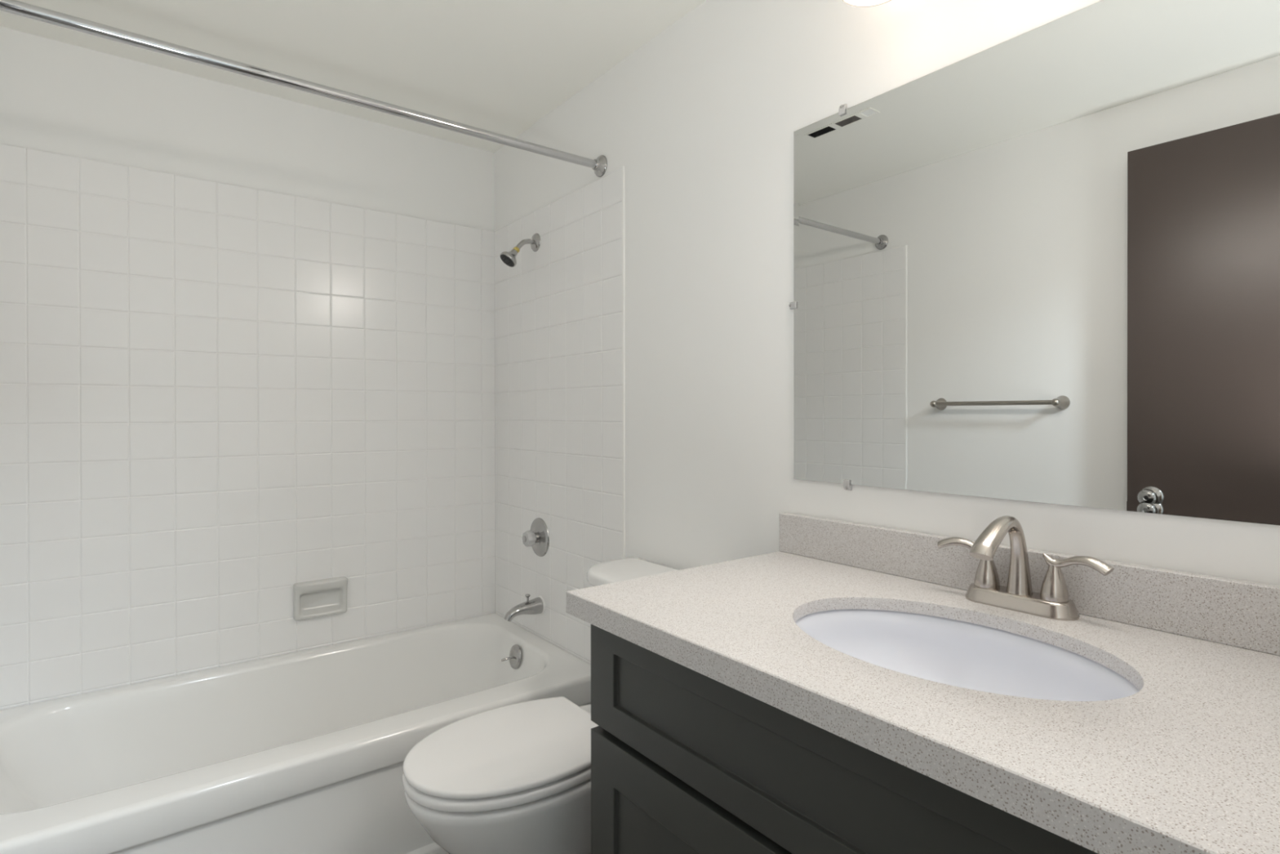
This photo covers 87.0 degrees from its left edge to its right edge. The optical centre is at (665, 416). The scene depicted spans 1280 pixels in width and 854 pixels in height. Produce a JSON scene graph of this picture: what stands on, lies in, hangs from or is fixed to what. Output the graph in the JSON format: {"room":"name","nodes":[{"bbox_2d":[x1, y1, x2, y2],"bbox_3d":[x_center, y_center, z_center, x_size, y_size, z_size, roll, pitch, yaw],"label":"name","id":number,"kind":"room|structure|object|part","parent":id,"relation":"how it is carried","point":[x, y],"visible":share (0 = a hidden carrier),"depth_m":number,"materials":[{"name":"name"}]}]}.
{"room":"bathroom","nodes":[
{"label":"bathroom","id":0,"kind":"room"},
{"bbox_2d":[0,26,495,710],"bbox_3d":[-1.308,0.046,2.280,1.730,2.212,0.110,0,0,-39],"label":"wall","id":1,"kind":"structure","parent":0,"point":[246,337],"depth_m":2.14,"materials":[{"name":"white tile"}]},
{"bbox_2d":[293,576,347,620],"bbox_3d":[-1.172,0.620,2.294,0.164,0.124,0.041,0,0,-39],"label":"soap dish","id":2,"kind":"object","parent":1,"relation":"attached to","point":[324,597],"visible":1,"depth_m":2.29,"materials":[{"name":"white ceramic"}]},
{"bbox_2d":[0,0,706,152],"bbox_3d":[-0.469,-1.097,1.220,1.730,0.080,2.810,0,0,-39],"label":"ceiling","id":3,"kind":"structure","parent":0,"point":[501,67],"depth_m":1.90,"materials":[{"name":"white paint"}]},
{"bbox_2d":[493,0,1279,664],"bbox_3d":[0.196,0.046,1.687,0.115,2.212,2.708,0,0,-39],"label":"wall","id":4,"kind":"structure","parent":0,"point":[644,350],"depth_m":1.76,"materials":[{"name":"white paint"}]},
{"bbox_2d":[500,233,540,266],"bbox_3d":[-0.519,-0.594,2.383,0.135,0.133,0.066,0,0,-39],"label":"showerhead","id":5,"kind":"object","parent":4,"relation":"attached to","point":[508,258],"visible":1,"depth_m":2.37,"materials":[{"name":"silver metal"}]},
{"bbox_3d":[-0.499,-0.613,2.398,0.080,0.048,0.018,0,0,-39],"label":"arm","id":6,"kind":"part","parent":5,"relation":"part of","materials":[{"name":"silver metal"}]},
{"bbox_2d":[503,593,545,622],"bbox_3d":[-0.500,0.667,2.363,0.140,0.083,0.066,0,0,-39],"label":"tub spout","id":7,"kind":"object","parent":4,"relation":"attached to","point":[537,605],"visible":1,"depth_m":2.36,"materials":[{"name":"silver metal"}]},
{"bbox_3d":[-0.486,0.638,2.374,0.019,0.026,0.019,0,0,-39],"label":"diverter pull","id":8,"kind":"part","parent":7,"relation":"part of","materials":[{"name":"silver metal"}]},
{"bbox_2d":[522,517,549,556],"bbox_3d":[-0.474,0.430,2.391,0.062,0.138,0.138,0,0,-39],"label":"shower valve","id":9,"kind":"object","parent":4,"relation":"attached to","point":[538,537],"visible":1,"depth_m":2.38,"materials":[{"name":"silver metal"}]},
{"bbox_3d":[-0.483,0.430,2.383,0.033,0.057,0.057,0,0,-39],"label":"knob","id":10,"kind":"part","parent":9,"relation":"part of","materials":[{"name":"white plastic"}]},
{"bbox_3d":[-0.124,0.204,2.003,0.005,1.894,0.008,0,0,-39],"label":"edge trim","id":11,"kind":"part","parent":4,"relation":"part of","materials":[{"name":"white tile"}]},
{"bbox_2d":[842,0,891,7],"bbox_3d":[0.527,-0.853,1.035,0.184,0.194,0.600,0,0,-39],"label":"vanity light","id":12,"kind":"object","parent":4,"relation":"attached to","point":[860,3],"visible":1,"depth_m":1.24,"materials":[{"name":"white glass"}]},
{"bbox_2d":[779,512,1279,655],"bbox_3d":[0.585,0.258,1.097,0.020,0.085,1.042,0,0,-39],"label":"backsplash","id":13,"kind":"structure","parent":4,"relation":"attached to","point":[1242,614],"depth_m":1.00,"materials":[{"name":"stone"}]},
{"bbox_2d":[793,0,1279,525],"bbox_3d":[0.595,-0.244,1.095,0.005,0.764,0.998,0,0,-39],"label":"mirror","id":14,"kind":"object","parent":4,"relation":"attached to","point":[1042,264],"visible":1,"depth_m":1.06,"materials":[{"name":"clear glass"}]},
{"bbox_2d":[789,301,796,309],"bbox_3d":[0.282,-0.246,1.486,0.010,0.015,0.022,0,0,-39],"label":"mirror clip","id":15,"kind":"object","parent":14,"relation":"attached to","point":[793,305],"visible":1,"depth_m":1.48,"materials":[{"name":"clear plastic"}]},
{"bbox_2d":[838,103,847,115],"bbox_3d":[0.363,-0.629,1.381,0.010,0.022,0.015,0,0,-39],"label":"mirror clip","id":16,"kind":"object","parent":14,"relation":"attached to","point":[842,108],"visible":1,"depth_m":1.38,"materials":[{"name":"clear plastic"}]},
{"bbox_2d":[843,479,851,490],"bbox_3d":[0.371,0.139,1.375,0.010,0.022,0.015,0,0,-39],"label":"mirror clip","id":17,"kind":"object","parent":14,"relation":"attached to","point":[846,486],"visible":1,"depth_m":1.37,"materials":[{"name":"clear plastic"}]},
{"bbox_3d":[-0.465,1.195,1.229,1.730,0.080,2.810,0,0,-39],"label":"floor","id":18,"kind":"structure","parent":0,"visible":0},
{"bbox_2d":[0,613,591,853],"bbox_3d":[-1.022,0.972,1.927,1.496,0.363,0.797,0,0,-39],"label":"bathtub","id":19,"kind":"object","parent":18,"relation":"on","point":[303,752],"visible":0.84,"depth_m":1.83,"materials":[{"name":"white ceramic"}]},
{"bbox_3d":[-0.551,0.843,2.350,0.045,0.012,0.012,0,0,-32],"label":"trip lever","id":20,"kind":"part","parent":19,"relation":"part of","materials":[{"name":"silver metal"}]},
{"bbox_3d":[-0.529,0.842,2.366,0.024,0.081,0.082,0,0,-39],"label":"overflow plate","id":21,"kind":"part","parent":19,"relation":"part of","materials":[{"name":"silver metal"}]},
{"bbox_2d":[402,556,679,853],"bbox_3d":[-0.237,0.778,1.563,0.713,0.750,0.450,0,0,-39],"label":"toilet","id":22,"kind":"object","parent":18,"relation":"on","point":[514,778],"visible":0.6,"depth_m":1.37,"materials":[{"name":"white porcelain"},{"name":"white plastic"}]},
{"bbox_3d":[-0.344,0.744,1.477,0.439,0.021,0.370,0,0,-39],"label":"seat","id":23,"kind":"part","parent":22,"relation":"part of","materials":[{"name":"white plastic"}]},
{"bbox_3d":[-0.249,0.956,1.554,0.674,0.395,0.366,0,0,-39],"label":"bowl","id":24,"kind":"part","parent":22,"relation":"part of","materials":[{"name":"white ceramic"}]},
{"bbox_3d":[-0.344,0.720,1.478,0.438,0.018,0.368,0,0,-39],"label":"lid","id":25,"kind":"part","parent":22,"relation":"part of","materials":[{"name":"white plastic"}]},
{"bbox_3d":[-0.043,0.420,1.716,0.217,0.036,0.450,0,0,-39],"label":"tank lid","id":26,"kind":"part","parent":22,"relation":"part of","materials":[{"name":"white ceramic"}]},
{"bbox_2d":[591,623,1097,853],"bbox_3d":[0.393,0.747,0.929,0.530,0.816,1.010,0,0,-39],"label":"vanity cabinet","id":27,"kind":"object","parent":18,"relation":"on","point":[684,760],"visible":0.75,"depth_m":0.88,"materials":[{"name":"grey wood"}]},
{"bbox_3d":[0.036,0.796,0.968,0.020,0.520,0.503,0,0,-39],"label":"door","id":28,"kind":"part","parent":27,"relation":"part of","materials":[{"name":"grey paint"}]},
{"bbox_2d":[565,551,1279,853],"bbox_3d":[0.373,0.320,0.929,0.562,0.037,1.043,0,0,-39],"label":"countertop","id":29,"kind":"structure","parent":27,"relation":"on","point":[1188,762],"depth_m":0.72,"materials":[{"name":"stone"}]},
{"bbox_2d":[795,608,1139,701],"bbox_3d":[0.379,0.398,0.921,0.360,0.150,0.500,0,0,-39],"label":"sink","id":30,"kind":"object","parent":29,"relation":"in","point":[945,651],"visible":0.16,"depth_m":1.05,"materials":[{"name":"white porcelain"}]},
{"bbox_2d":[937,515,1114,621],"bbox_3d":[0.552,0.226,1.058,0.192,0.148,0.196,0,0,6],"label":"faucet","id":31,"kind":"object","parent":29,"relation":"on","point":[1053,602],"visible":1,"depth_m":1.03,"materials":[{"name":"silver metal"}]},
{"bbox_3d":[0.504,0.216,1.126,0.099,0.025,0.018,0,0,42],"label":"lever","id":32,"kind":"part","parent":31,"relation":"part of","materials":[{"name":"silver metal"}]},
{"bbox_3d":[0.527,0.250,1.104,0.038,0.056,0.038,0,0,-39],"label":"handle","id":33,"kind":"part","parent":31,"relation":"part of","materials":[{"name":"silver metal"}]},
{"bbox_3d":[0.514,0.215,1.028,0.152,0.126,0.038,0,0,-39],"label":"spout","id":34,"kind":"part","parent":31,"relation":"part of","materials":[{"name":"silver metal"}]},
{"bbox_3d":[0.559,0.288,1.064,0.058,0.024,0.169,0,0,-39],"label":"plate","id":35,"kind":"part","parent":31,"relation":"part of","materials":[{"name":"silver metal"}]},
{"bbox_3d":[0.591,0.250,1.023,0.038,0.056,0.038,0,0,-39],"label":"handle","id":36,"kind":"part","parent":31,"relation":"part of","materials":[{"name":"silver metal"}]},
{"bbox_3d":[0.607,0.216,0.996,0.018,0.025,0.099,0,0,-29],"label":"lever","id":37,"kind":"part","parent":31,"relation":"part of","materials":[{"name":"silver metal"}]},
{"bbox_3d":[-1.067,0.052,0.681,0.115,2.212,2.708,0,0,-39],"label":"wall","id":38,"kind":"structure","parent":0,"visible":0},
{"bbox_2d":[0,0,607,177],"bbox_3d":[-0.790,-0.777,1.625,1.509,0.066,0.066,0,0,-39],"label":"shower rod","id":39,"kind":"object","parent":38,"relation":"attached to","point":[599,165],"visible":1,"depth_m":1.53,"materials":[{"name":"silver metal"}]}
]}

